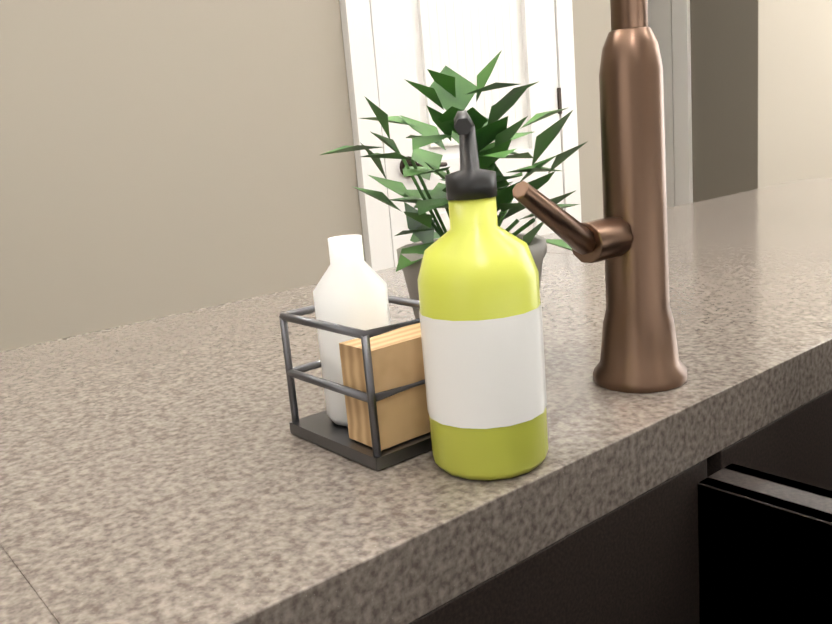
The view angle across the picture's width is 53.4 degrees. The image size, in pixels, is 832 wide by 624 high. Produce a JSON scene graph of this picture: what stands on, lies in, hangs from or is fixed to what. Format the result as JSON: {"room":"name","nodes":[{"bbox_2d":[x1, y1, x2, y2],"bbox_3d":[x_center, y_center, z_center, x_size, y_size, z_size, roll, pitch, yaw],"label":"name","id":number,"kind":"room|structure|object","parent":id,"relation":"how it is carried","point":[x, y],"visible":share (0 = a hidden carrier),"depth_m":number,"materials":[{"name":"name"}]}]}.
{"room":"kitchen","nodes":[
{"label":"kitchen","id":0,"kind":"room"},
{"bbox_2d":[0,0,831,351],"bbox_3d":[-0.737,-0.982,3.436,11.450,2.740,2.320,-15,16,-37],"label":"wall","id":1,"kind":"structure","parent":0,"point":[160,158],"depth_m":2.14,"materials":[{"name":"beige paint"}]},
{"bbox_2d":[339,0,581,270],"bbox_3d":[0.221,-0.587,2.712,0.980,2.120,0.087,-15,16,-37],"label":"entry door","id":2,"kind":"structure","parent":1,"relation":"in","point":[390,46],"depth_m":2.62,"materials":[{"name":"white wood"}]},
{"bbox_2d":[690,0,757,202],"bbox_3d":[0.829,-1.392,4.665,0.002,2.740,2.318,-15,16,-37],"label":"wall","id":3,"kind":"structure","parent":0,"point":[724,65],"depth_m":3.96,"materials":[{"name":"brown paint"}]},
{"bbox_2d":[648,0,692,207],"bbox_3d":[1.026,-1.044,4.455,0.087,2.120,0.980,-15,16,-37],"label":"hall door","id":4,"kind":"structure","parent":3,"relation":"in","point":[669,23],"depth_m":4.13,"materials":[{"name":"white"}]},
{"bbox_3d":[1.196,0.743,1.417,12.294,0.082,8.549,-15,16,-37],"label":"floor","id":5,"kind":"structure","parent":0,"visible":0},
{"bbox_2d":[364,376,831,623],"bbox_3d":[0.270,0.551,0.441,2.760,0.875,0.814,-15,16,-37],"label":"kitchen island","id":6,"kind":"object","parent":5,"relation":"on","point":[736,527],"depth_m":0.49,"materials":[{"name":"stone"}]},
{"bbox_2d":[0,178,831,623],"bbox_3d":[0.103,0.083,0.497,2.840,0.040,1.130,-15,16,-37],"label":"island countertop","id":7,"kind":"structure","parent":6,"relation":"on","point":[153,471],"depth_m":0.48,"materials":[{"name":"beige stone"}]},
{"bbox_2d":[279,235,431,470],"bbox_3d":[-0.027,0.015,0.484,0.070,0.118,0.090,-15,16,-37],"label":"sink caddy","id":8,"kind":"object","parent":7,"relation":"on","point":[374,415],"visible":0.81,"depth_m":0.47,"materials":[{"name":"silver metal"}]},
{"bbox_2d":[320,50,587,318],"bbox_3d":[0.036,-0.071,0.602,0.190,0.225,0.176,-15,16,-37],"label":"potted plant","id":9,"kind":"object","parent":7,"relation":"on","point":[451,92],"visible":0.46,"depth_m":0.58,"materials":[{"name":"green plant"}]},
{"bbox_2d":[417,110,547,479],"bbox_3d":[0.032,-0.010,0.424,0.065,0.182,0.064,-15,16,-37],"label":"soap bottle","id":10,"kind":"object","parent":7,"relation":"on","point":[480,316],"visible":1,"depth_m":0.41,"materials":[{"name":"yellow plastic"}]},
{"bbox_2d":[512,0,711,395],"bbox_3d":[0.157,-0.133,0.418,0.148,0.405,0.242,-15,16,-37],"label":"faucet","id":11,"kind":"object","parent":7,"relation":"on","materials":[{"name":"brown metal"}]}
]}

